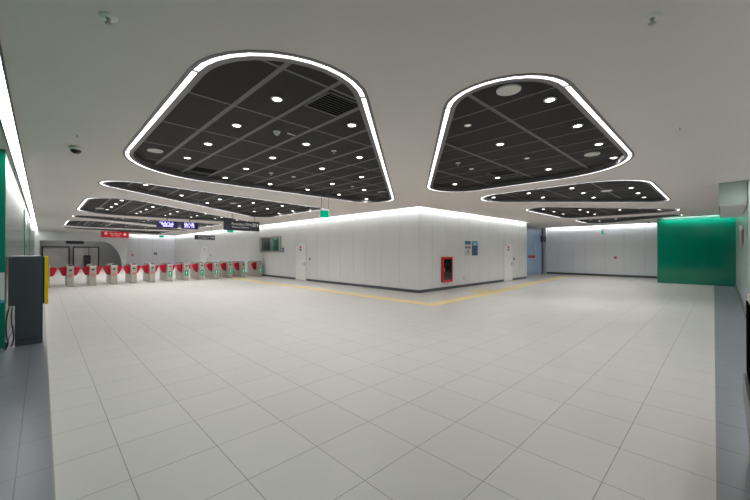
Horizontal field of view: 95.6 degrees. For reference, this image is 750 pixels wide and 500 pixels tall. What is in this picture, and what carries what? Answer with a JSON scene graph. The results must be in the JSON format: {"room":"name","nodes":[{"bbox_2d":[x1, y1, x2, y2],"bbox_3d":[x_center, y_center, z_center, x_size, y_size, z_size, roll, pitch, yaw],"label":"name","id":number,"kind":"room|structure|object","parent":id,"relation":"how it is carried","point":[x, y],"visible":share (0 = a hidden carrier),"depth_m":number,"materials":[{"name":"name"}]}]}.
{"room":"metro station","nodes":[
{"label":"metro station","id":0,"kind":"room"},
{"bbox_2d":[0,149,5,347],"bbox_3d":[-6.493,-0.250,5.736,0.348,3.850,0.040,0,0,-44],"label":"wall","id":1,"kind":"structure","parent":0,"point":[2,151],"depth_m":5.82,"materials":[{"name":"green glass"}]},
{"bbox_2d":[0,272,4,302],"bbox_3d":[-6.372,0.646,5.808,0.062,0.520,0.016,0,0,-44],"label":"notice","id":2,"kind":"object","parent":1,"relation":"attached to","point":[2,275],"visible":1,"depth_m":5.81,"materials":[{"name":"white paper"}]},
{"bbox_2d":[5,152,34,340],"bbox_3d":[-17.821,-0.198,17.446,0.150,3.850,32.526,0,0,-44],"label":"wall","id":3,"kind":"structure","parent":0,"point":[15,204],"depth_m":7.50,"materials":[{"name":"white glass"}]},
{"bbox_2d":[5,319,14,346],"bbox_3d":[-17.704,1.687,17.415,0.045,0.080,32.330,0,0,-44],"label":"baseboard","id":4,"kind":"structure","parent":3,"relation":"attached to","point":[10,331],"depth_m":6.65,"materials":[{"name":"grey"}]},
{"bbox_2d":[24,208,25,255],"bbox_3d":[-12.803,0.105,12.446,0.025,3.200,0.900,0,0,-44],"label":"trim","id":5,"kind":"structure","parent":3,"relation":"attached to","point":[25,208],"depth_m":12.14,"materials":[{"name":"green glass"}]},
{"bbox_2d":[30,221,30,255],"bbox_3d":[-17.875,0.128,17.625,0.025,3.200,0.600,0,0,-44],"label":"trim","id":6,"kind":"structure","parent":3,"relation":"attached to","point":[30,221],"depth_m":17.51,"materials":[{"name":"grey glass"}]},
{"bbox_2d":[39,240,121,267],"bbox_3d":[-27.581,-0.134,32.021,6.600,3.850,1.950,0,0,-44],"label":"wall","id":7,"kind":"structure","parent":0,"point":[108,253],"depth_m":33.59,"materials":[{"name":"grey"}]},
{"bbox_2d":[42,246,69,268],"bbox_3d":[-29.409,0.728,31.340,1.880,2.120,0.140,0,0,-44],"label":"window","id":8,"kind":"structure","parent":7,"relation":"in","point":[58,256],"depth_m":31.41,"materials":[{"name":"grey glass"}]},
{"bbox_2d":[73,247,98,268],"bbox_3d":[-27.888,0.735,32.830,1.940,2.120,0.140,0,0,-44],"label":"window","id":9,"kind":"structure","parent":7,"relation":"in","point":[78,252],"depth_m":32.68,"materials":[{"name":"grey glass"}]},
{"bbox_2d":[35,231,126,267],"bbox_3d":[-26.846,-0.137,31.377,6.450,3.850,0.400,0,0,-44],"label":"wall","id":10,"kind":"structure","parent":0,"point":[120,244],"depth_m":31.20,"materials":[{"name":"white paint"}]},
{"bbox_2d":[66,241,83,243],"bbox_3d":[-27.304,-1.108,30.956,1.240,1.110,0.206,0,0,-44],"label":"sign","id":11,"kind":"object","parent":10,"relation":"hanging from","point":[67,242],"visible":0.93,"depth_m":30.87,"materials":[{"name":"grey"}]},
{"bbox_2d":[127,235,174,265],"bbox_3d":[-24.124,-0.114,36.527,4.646,3.850,0.150,0,0,-44],"label":"wall","id":12,"kind":"structure","parent":0,"point":[143,247],"depth_m":36.47,"materials":[{"name":"white paint"}]},
{"bbox_2d":[175,206,418,289],"bbox_3d":[-10.284,-0.161,25.829,0.150,3.850,34.496,0,0,-44],"label":"wall","id":13,"kind":"structure","parent":0,"point":[379,248],"depth_m":17.15,"materials":[{"name":"grey paint"}]},
{"bbox_2d":[201,246,208,262],"bbox_3d":[-15.649,0.712,31.142,0.075,2.150,2.060,0,0,-44],"label":"door","id":14,"kind":"structure","parent":13,"relation":"in","point":[204,249],"depth_m":31.11,"materials":[{"name":"white metal"}]},
{"bbox_2d":[260,236,280,251],"bbox_3d":[-6.821,-0.363,22.086,0.140,1.020,2.700,0,0,-44],"label":"window","id":15,"kind":"structure","parent":13,"relation":"in","point":[272,243],"depth_m":21.93,"materials":[{"name":"grey"}]},
{"bbox_2d":[296,243,305,280],"bbox_3d":[-4.296,0.661,19.550,0.075,2.150,1.110,0,0,-44],"label":"door","id":16,"kind":"structure","parent":13,"relation":"in","point":[300,247],"depth_m":19.50,"materials":[{"name":"white metal"}]},
{"bbox_2d":[245,272,418,292],"bbox_3d":[-10.321,1.704,25.800,0.032,0.120,34.482,0,0,-44],"label":"baseboard","id":17,"kind":"structure","parent":13,"relation":"attached to","point":[313,280],"depth_m":16.34,"materials":[{"name":"grey"}]},
{"bbox_2d":[0,267,749,499],"bbox_3d":[-5.334,1.807,24.232,28.300,0.100,44.300,0,0,-44],"label":"floor","id":18,"kind":"structure","parent":0,"point":[608,387],"depth_m":3.95,"materials":[{"name":"tile"}]},
{"bbox_2d":[8,256,48,345],"bbox_3d":[-6.344,0.891,6.240,0.504,1.572,0.620,0,0,-44],"label":"ticket machine","id":19,"kind":"object","parent":18,"relation":"on","point":[28,276],"visible":1,"depth_m":6.02,"materials":[{"name":"dark grey painted metal"},{"name":"black plastic"},{"name":"yellow plastic"}]},
{"bbox_2d":[4,307,10,349],"bbox_3d":[-6.332,1.343,5.865,0.051,0.675,0.454,0,0,-40],"label":"cable","id":20,"kind":"object","parent":19,"relation":"attached to","point":[9,307],"visible":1,"depth_m":5.80,"materials":[{"name":"black plastic"}]},
{"bbox_2d":[10,307,14,346],"bbox_3d":[-6.302,1.343,5.903,0.247,0.672,0.047,0,0,38],"label":"cable","id":21,"kind":"object","parent":19,"relation":"attached to","point":[11,345],"visible":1,"depth_m":5.86,"materials":[{"name":"black plastic"}]},
{"bbox_2d":[48,266,56,287],"bbox_3d":[-15.428,1.210,15.932,0.757,1.020,1.778,0,0,-44],"label":"gate","id":22,"kind":"object","parent":18,"relation":"on","point":[52,270],"visible":0.2,"depth_m":15.84,"materials":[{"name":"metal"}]},
{"bbox_2d":[59,264,79,286],"bbox_3d":[-14.842,1.213,16.506,0.757,1.020,1.778,0,0,-44],"label":"gate","id":23,"kind":"object","parent":18,"relation":"on","point":[69,271],"visible":1,"depth_m":15.94,"materials":[{"name":"metal"}]},
{"bbox_2d":[84,255,90,266],"bbox_3d":[-27.591,1.154,32.597,0.480,1.280,0.406,0,0,-44],"label":"ticket machine","id":24,"kind":"object","parent":18,"relation":"on","point":[87,258],"visible":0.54,"depth_m":32.46,"materials":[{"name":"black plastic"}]},
{"bbox_2d":[82,264,101,285],"bbox_3d":[-14.256,1.215,17.080,0.757,1.020,1.778,0,0,-44],"label":"gate","id":25,"kind":"object","parent":18,"relation":"on","point":[90,270],"visible":1,"depth_m":16.51,"materials":[{"name":"metal"}]},
{"bbox_2d":[103,263,121,284],"bbox_3d":[-13.670,1.218,17.654,0.757,1.020,1.778,0,0,-44],"label":"gate","id":26,"kind":"object","parent":18,"relation":"on","point":[111,270],"visible":1,"depth_m":17.09,"materials":[{"name":"metal"}]},
{"bbox_2d":[123,263,140,282],"bbox_3d":[-13.084,1.220,18.227,0.757,1.020,1.778,0,0,-44],"label":"gate","id":27,"kind":"object","parent":18,"relation":"on","point":[131,270],"visible":1,"depth_m":17.68,"materials":[{"name":"metal"}]},
{"bbox_2d":[142,263,157,281],"bbox_3d":[-12.498,1.223,18.801,0.757,1.020,1.778,0,0,-44],"label":"gate","id":28,"kind":"object","parent":18,"relation":"on","point":[149,269],"visible":1,"depth_m":18.32,"materials":[{"name":"metal"}]},
{"bbox_2d":[160,262,174,281],"bbox_3d":[-11.912,1.226,19.374,0.757,1.020,1.781,0,0,-44],"label":"gate","id":29,"kind":"object","parent":18,"relation":"on","point":[166,269],"visible":1,"depth_m":18.83,"materials":[{"name":"metal"}]},
{"bbox_2d":[175,262,190,280],"bbox_3d":[-11.326,1.228,19.948,0.757,1.020,1.781,0,0,-44],"label":"gate","id":30,"kind":"object","parent":18,"relation":"on","point":[181,268],"visible":1,"depth_m":19.50,"materials":[{"name":"white metal"}]},
{"bbox_2d":[190,262,204,279],"bbox_3d":[-10.740,1.231,20.521,0.757,1.020,1.781,0,0,-44],"label":"gate","id":31,"kind":"object","parent":18,"relation":"on","point":[196,268],"visible":1,"depth_m":20.08,"materials":[{"name":"white metal"}]},
{"bbox_2d":[204,262,219,278],"bbox_3d":[-10.154,1.233,21.095,0.757,1.020,1.781,0,0,-44],"label":"gate","id":32,"kind":"object","parent":18,"relation":"on","point":[211,270],"visible":1,"depth_m":20.64,"materials":[{"name":"white metal"}]},
{"bbox_2d":[218,261,232,277],"bbox_3d":[-9.568,1.236,21.669,0.757,1.020,1.781,0,0,-44],"label":"gate","id":33,"kind":"object","parent":18,"relation":"on","point":[225,268],"visible":0.96,"depth_m":21.25,"materials":[{"name":"white metal"}]},
{"bbox_2d":[231,261,244,277],"bbox_3d":[-8.982,1.238,22.243,0.757,1.020,1.781,0,0,-44],"label":"gate","id":34,"kind":"object","parent":18,"relation":"on","point":[238,268],"visible":0.94,"depth_m":21.82,"materials":[{"name":"white metal"}]},
{"bbox_2d":[247,261,261,276],"bbox_3d":[-8.251,1.241,22.959,0.504,1.020,1.781,0,0,-44],"label":"gate","id":35,"kind":"object","parent":18,"relation":"on","point":[254,268],"visible":1,"depth_m":22.67,"materials":[{"name":"metal"}]},
{"bbox_2d":[230,275,605,305],"bbox_3d":[3.446,1.742,21.270,18.499,0.004,16.420,0,0,-44],"label":"path","id":36,"kind":"object","parent":18,"relation":"on","point":[483,292],"visible":0.94,"depth_m":13.99,"materials":[{"name":"yellow"}]},
{"bbox_2d":[543,228,546,273],"bbox_3d":[12.732,-0.162,25.531,0.320,3.850,0.260,0,0,-44],"label":"pier","id":37,"kind":"object","parent":18,"relation":"on","point":[544,229],"visible":0.57,"depth_m":25.43,"materials":[{"name":"white paint"}]},
{"bbox_2d":[743,293,749,463],"bbox_3d":[2.845,0.999,2.107,1.020,1.320,0.735,0,0,-44],"label":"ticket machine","id":38,"kind":"object","parent":18,"relation":"on","point":[746,376],"visible":1,"depth_m":2.48,"materials":[{"name":"metal"}]},
{"bbox_2d":[743,373,749,439],"bbox_3d":[2.611,1.081,2.374,0.960,0.200,0.026,0,0,-44],"label":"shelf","id":39,"kind":"object","parent":38,"relation":"attached to","point":[746,388],"depth_m":2.37,"materials":[{"name":"grey metal"}]},
{"bbox_2d":[0,0,749,235],"bbox_3d":[-5.329,-1.659,24.042,27.620,0.030,43.600,0,0,-44],"label":"ceiling","id":40,"kind":"structure","parent":0,"point":[69,71],"depth_m":3.32,"materials":[{"name":"paint"}]},
{"bbox_2d":[0,41,37,230],"bbox_3d":[-14.740,-1.671,14.588,0.153,0.030,40.340,0,0,-44],"label":"recessed light","id":41,"kind":"object","parent":40,"relation":"in","point":[8,122],"visible":0.99,"depth_m":4.97,"materials":[{"name":"white plastic"}]},
{"bbox_2d":[69,146,81,153],"bbox_3d":[-5.011,-1.667,5.696,0.162,0.115,0.162,0,0,-44],"label":"ceiling camera","id":42,"kind":"object","parent":40,"relation":"attached to","point":[74,149],"visible":1,"depth_m":5.65,"materials":[{"name":"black plastic"}]},
{"bbox_2d":[99,12,117,25],"bbox_3d":[-1.989,-1.714,2.539,0.114,0.050,0.114,0,0,-44],"label":"sprinkler","id":43,"kind":"object","parent":40,"relation":"attached to","point":[108,17],"visible":1,"depth_m":2.53,"materials":[{"name":"white metal"}]},
{"bbox_2d":[101,231,128,237],"bbox_3d":[-13.050,-1.150,17.074,1.120,1.050,0.068,0,0,-44],"label":"no entry sign","id":44,"kind":"object","parent":40,"relation":"hanging from","point":[112,234],"visible":1,"depth_m":17.04,"materials":[{"name":"red"}]},
{"bbox_2d":[61,227,169,233],"bbox_3d":[-20.364,-1.693,28.924,4.610,0.158,9.146,0,0,7],"label":"ceiling panel","id":45,"kind":"object","parent":40,"relation":"attached to","point":[116,230],"visible":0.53,"depth_m":29.95,"materials":[{"name":"grey metal"}]},
{"bbox_2d":[64,220,187,230],"bbox_3d":[-16.517,-1.716,23.769,7.702,0.158,6.575,0,0,-44],"label":"ceiling panel","id":46,"kind":"object","parent":40,"relation":"attached to","point":[98,224],"visible":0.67,"depth_m":24.16,"materials":[{"name":"grey metal"}]},
{"bbox_2d":[72,215,220,227],"bbox_3d":[-12.422,-1.729,20.816,4.610,0.158,9.146,0,0,7],"label":"ceiling panel","id":47,"kind":"object","parent":40,"relation":"attached to","point":[130,220],"visible":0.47,"depth_m":19.84,"materials":[{"name":"grey metal"}]},
{"bbox_2d":[76,198,245,221],"bbox_3d":[-8.575,-1.752,15.660,7.702,0.158,6.575,0,0,-44],"label":"ceiling panel","id":48,"kind":"object","parent":40,"relation":"attached to","point":[128,207],"visible":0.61,"depth_m":15.03,"materials":[{"name":"grey metal"}]},
{"bbox_2d":[156,207,177,228],"bbox_3d":[-8.433,-1.339,13.804,0.740,0.900,0.124,0,0,-44],"label":"screen","id":49,"kind":"object","parent":48,"relation":"hanging from","point":[159,224],"visible":0.97,"depth_m":13.76,"materials":[{"name":"blue"}]},
{"bbox_2d":[181,210,197,228],"bbox_3d":[-7.840,-1.337,14.385,0.620,0.900,0.124,0,0,-44],"label":"screen","id":50,"kind":"object","parent":48,"relation":"hanging from","point":[185,225],"visible":0.98,"depth_m":14.35,"materials":[{"name":"blue"}]},
{"bbox_2d":[194,222,214,239],"bbox_3d":[-10.021,-1.182,20.041,1.120,1.160,0.068,0,0,-44],"label":"direction sign","id":51,"kind":"object","parent":40,"relation":"hanging from","point":[196,237],"visible":1,"depth_m":20.04,"materials":[{"name":"grey"}]},
{"bbox_2d":[98,180,324,216],"bbox_3d":[-4.481,-1.765,12.707,4.610,0.158,9.146,0,0,7],"label":"ceiling panel","id":52,"kind":"object","parent":40,"relation":"attached to","point":[243,206],"visible":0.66,"depth_m":12.15,"materials":[{"name":"grey metal"}]},
{"bbox_2d":[223,202,258,231],"bbox_3d":[-4.878,-1.250,12.482,1.310,1.090,0.068,0,0,-44],"label":"direction sign","id":53,"kind":"object","parent":52,"relation":"hanging from","point":[234,225],"visible":1,"depth_m":12.44,"materials":[{"name":"grey"}]},
{"bbox_2d":[123,50,394,202],"bbox_3d":[-0.633,-1.788,7.552,7.702,0.158,6.575,0,0,-44],"label":"ceiling panel","id":54,"kind":"object","parent":40,"relation":"attached to","point":[218,91],"visible":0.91,"depth_m":5.24,"materials":[{"name":"grey metal"}]},
{"bbox_2d":[147,148,162,152],"bbox_3d":[-4.023,-1.813,6.216,0.260,0.020,0.260,0,0,-44],"label":"ceiling speaker","id":55,"kind":"object","parent":54,"relation":"attached to","point":[153,150],"visible":1,"depth_m":6.18,"materials":[{"name":"white plastic"}]},
{"bbox_2d":[188,166,220,173],"bbox_3d":[-3.866,-1.810,7.700,0.540,0.012,0.540,0,0,-44],"label":"air vent","id":56,"kind":"object","parent":54,"relation":"attached to","point":[195,168],"visible":1,"depth_m":7.71,"materials":[{"name":"grey metal"}]},
{"bbox_2d":[231,123,241,127],"bbox_3d":[-2.027,-1.823,4.979,0.148,0.013,0.148,0,0,-44],"label":"recessed light","id":57,"kind":"object","parent":54,"relation":"attached to","point":[232,124],"visible":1,"depth_m":4.97,"materials":[{"name":"white plastic"}]},
{"bbox_2d":[271,96,282,101],"bbox_3d":[-1.188,-1.826,4.122,0.148,0.013,0.148,0,0,-44],"label":"recessed light","id":58,"kind":"object","parent":54,"relation":"attached to","point":[273,98],"visible":1,"depth_m":4.11,"materials":[{"name":"white plastic"}]},
{"bbox_2d":[320,186,328,217],"bbox_3d":[-1.441,-1.367,9.710,0.280,0.880,0.058,0,0,-44],"label":"exit sign","id":59,"kind":"object","parent":54,"relation":"hanging from","point":[324,213],"visible":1,"depth_m":9.69,"materials":[{"name":"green plastic"}]},
{"bbox_2d":[303,91,358,116],"bbox_3d":[-0.521,-1.825,4.285,0.540,0.012,0.540,0,0,-44],"label":"air vent","id":60,"kind":"object","parent":54,"relation":"attached to","point":[331,103],"visible":0.91,"depth_m":4.28,"materials":[{"name":"grey metal"}]},
{"bbox_2d":[347,123,356,126],"bbox_3d":[-0.337,-1.823,4.969,0.148,0.013,0.148,0,0,-44],"label":"recessed light","id":61,"kind":"object","parent":54,"relation":"attached to","point":[348,124],"visible":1,"depth_m":4.96,"materials":[{"name":"white plastic"}]},
{"bbox_2d":[378,191,386,195],"bbox_3d":[0.229,-1.724,10.422,0.281,0.159,0.281,0,0,-44],"label":"ceiling camera","id":62,"kind":"object","parent":54,"relation":"attached to","point":[381,193],"visible":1,"depth_m":10.33,"materials":[{"name":"white plastic"}]},
{"bbox_2d":[426,73,634,191],"bbox_3d":[1.951,-1.791,6.738,5.795,0.158,4.766,0,0,-44],"label":"ceiling panel","id":63,"kind":"object","parent":40,"relation":"attached to","point":[529,126],"visible":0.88,"depth_m":5.47,"materials":[{"name":"grey metal"}]},
{"bbox_2d":[487,169,517,176],"bbox_3d":[2.996,-1.809,7.982,0.540,0.012,0.540,0,0,-44],"label":"air vent","id":64,"kind":"object","parent":63,"relation":"attached to","point":[501,172],"visible":1,"depth_m":7.95,"materials":[{"name":"grey metal"}]},
{"bbox_2d":[496,84,520,95],"bbox_3d":[1.525,-1.823,3.881,0.270,0.020,0.270,0,0,-44],"label":"ceiling speaker","id":65,"kind":"object","parent":63,"relation":"attached to","point":[508,89],"visible":1,"depth_m":3.85,"materials":[{"name":"white plastic"}]},
{"bbox_2d":[498,86,518,94],"bbox_3d":[1.525,-1.818,3.881,0.230,0.003,0.230,0,0,-44],"label":"grille","id":66,"kind":"object","parent":65,"relation":"attached to","point":[503,90],"depth_m":3.88,"materials":[{"name":"white"}]},
{"bbox_2d":[543,97,556,102],"bbox_3d":[2.129,-1.826,4.137,0.148,0.013,0.148,0,0,-44],"label":"recessed light","id":67,"kind":"object","parent":63,"relation":"attached to","point":[549,99],"visible":1,"depth_m":4.12,"materials":[{"name":"white plastic"}]},
{"bbox_2d":[572,124,583,127],"bbox_3d":[2.979,-1.823,4.998,0.148,0.013,0.148,0,0,-44],"label":"recessed light","id":68,"kind":"object","parent":63,"relation":"attached to","point":[576,125],"visible":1,"depth_m":4.98,"materials":[{"name":"white plastic"}]},
{"bbox_2d":[584,152,599,156],"bbox_3d":[4.119,-1.812,6.450,0.260,0.020,0.260,0,0,-44],"label":"ceiling speaker","id":69,"kind":"object","parent":63,"relation":"attached to","point":[591,154],"visible":1,"depth_m":6.43,"materials":[{"name":"white plastic"}]},
{"bbox_2d":[541,236,545,241],"bbox_3d":[12.329,-1.115,24.896,0.750,1.050,0.128,0,0,-44],"label":"sign","id":70,"kind":"object","parent":40,"relation":"hanging from","point":[543,238],"visible":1,"depth_m":24.75,"materials":[{"name":"black plastic"}]},
{"bbox_2d":[480,180,670,201],"bbox_3d":[6.585,-1.771,11.322,5.702,0.158,4.611,0,0,-44],"label":"ceiling panel","id":71,"kind":"object","parent":40,"relation":"attached to","point":[621,192],"visible":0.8,"depth_m":10.85,"materials":[{"name":"grey metal"}]},
{"bbox_2d":[525,207,680,217],"bbox_3d":[9.673,-1.757,14.436,5.848,0.158,4.722,0,0,-44],"label":"ceiling panel","id":72,"kind":"object","parent":40,"relation":"attached to","point":[561,212],"visible":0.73,"depth_m":15.49,"materials":[{"name":"grey metal"}]},
{"bbox_2d":[575,214,682,222],"bbox_3d":[13.874,-1.739,18.605,3.609,0.158,4.644,0,0,-44],"label":"ceiling panel","id":73,"kind":"object","parent":40,"relation":"attached to","point":[618,219],"visible":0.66,"depth_m":19.06,"materials":[{"name":"grey metal"}]},
{"bbox_2d":[643,12,661,25],"bbox_3d":[2.070,-1.714,2.539,0.114,0.050,0.114,0,0,-44],"label":"sprinkler","id":74,"kind":"object","parent":40,"relation":"attached to","point":[652,17],"visible":1,"depth_m":2.53,"materials":[{"name":"white metal"}]},
{"bbox_2d":[719,181,747,217],"bbox_3d":[10.566,-1.411,10.084,4.410,0.590,0.503,0,0,-44],"label":"box","id":75,"kind":"object","parent":40,"relation":"hanging from","point":[733,196],"visible":1,"depth_m":8.61,"materials":[{"name":"grey metal"}]},
{"bbox_2d":[419,206,526,289],"bbox_3d":[5.492,-0.199,17.243,10.616,3.850,0.150,0,0,-44],"label":"wall","id":76,"kind":"structure","parent":0,"point":[442,233],"depth_m":15.91,"materials":[{"name":"grey paint"}]},
{"bbox_2d":[441,257,452,282],"bbox_3d":[3.129,0.840,14.738,0.760,1.090,0.115,0,0,-44],"label":"cabinet","id":77,"kind":"object","parent":76,"relation":"attached to","point":[446,262],"visible":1,"depth_m":14.64,"materials":[{"name":"red metal"}]},
{"bbox_2d":[465,241,470,255],"bbox_3d":[4.387,-0.084,16.044,0.580,0.690,0.016,0,0,-44],"label":"notice","id":78,"kind":"object","parent":76,"relation":"attached to","point":[467,243],"visible":1,"depth_m":16.01,"materials":[{"name":"white paper"}]},
{"bbox_2d":[418,276,526,292],"bbox_3d":[5.511,1.666,17.195,10.612,0.120,0.032,0,0,-44],"label":"baseboard","id":79,"kind":"structure","parent":76,"relation":"attached to","point":[495,281],"depth_m":15.80,"materials":[{"name":"grey"}]},
{"bbox_2d":[472,241,477,254],"bbox_3d":[4.845,-0.082,16.491,0.540,0.690,0.018,0,0,-44],"label":"notice","id":80,"kind":"object","parent":76,"relation":"attached to","point":[474,243],"visible":1,"depth_m":16.49,"materials":[{"name":"blue paper"}]},
{"bbox_2d":[504,242,512,280],"bbox_3d":[7.490,0.659,19.039,1.090,2.150,0.075,0,0,-44],"label":"door","id":81,"kind":"structure","parent":76,"relation":"in","point":[508,255],"depth_m":19.05,"materials":[{"name":"white metal"}]},
{"bbox_2d":[547,223,656,275],"bbox_3d":[15.338,-0.173,23.034,0.150,3.850,7.046,0,0,-44],"label":"wall","id":82,"kind":"structure","parent":0,"point":[580,249],"depth_m":22.88,"materials":[{"name":"white paint"}]},
{"bbox_2d":[547,272,656,277],"bbox_3d":[15.255,1.687,23.017,0.042,0.130,6.950,0,0,-44],"label":"baseboard","id":83,"kind":"structure","parent":82,"relation":"attached to","point":[637,276],"depth_m":22.85,"materials":[{"name":"grey"}]},
{"bbox_2d":[657,215,735,285],"bbox_3d":[16.015,-0.200,17.056,0.150,3.850,2.857,0,0,-44],"label":"wall","id":84,"kind":"structure","parent":0,"point":[689,251],"depth_m":16.92,"materials":[{"name":"green glass"}]},
{"bbox_2d":[657,217,719,220],"bbox_3d":[16.000,-1.575,17.049,0.090,0.060,2.860,0,0,-44],"label":"trim","id":85,"kind":"structure","parent":84,"relation":"attached to","point":[702,217],"depth_m":17.16,"materials":[{"name":"teal"}]},
{"bbox_2d":[736,204,748,306],"bbox_3d":[13.126,-0.222,12.121,10.876,3.850,0.150,0,0,-44],"label":"wall","id":86,"kind":"structure","parent":0,"point":[742,252],"depth_m":10.30,"materials":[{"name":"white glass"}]},
{"bbox_2d":[734,284,745,317],"bbox_3d":[13.057,1.654,12.186,10.880,0.100,0.050,0,0,-44],"label":"baseboard","id":87,"kind":"structure","parent":86,"relation":"attached to","point":[735,286],"depth_m":10.74,"materials":[{"name":"silver metal"}]},
{"bbox_2d":[739,226,743,245],"bbox_3d":[10.929,-0.415,10.138,0.076,0.620,0.088,0,0,-44],"label":"wall light","id":88,"kind":"object","parent":86,"relation":"attached to","point":[740,227],"visible":1,"depth_m":10.11,"materials":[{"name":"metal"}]},
{"bbox_2d":[748,180,749,292],"bbox_3d":[9.322,-0.239,8.148,0.120,3.850,0.495,0,0,-44],"label":"wall","id":89,"kind":"structure","parent":0,"point":[748,180],"depth_m":8.28,"materials":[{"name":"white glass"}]},
{"bbox_3d":[10.621,-0.170,23.743,5.800,3.850,0.140,0,0,-44],"label":"wall","id":90,"kind":"structure","parent":0,"visible":0},
{"bbox_2d":[527,226,542,274],"bbox_3d":[10.583,0.054,23.537,5.460,3.400,0.100,0,0,-44],"label":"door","id":91,"kind":"structure","parent":90,"relation":"in","point":[534,244],"depth_m":24.40,"materials":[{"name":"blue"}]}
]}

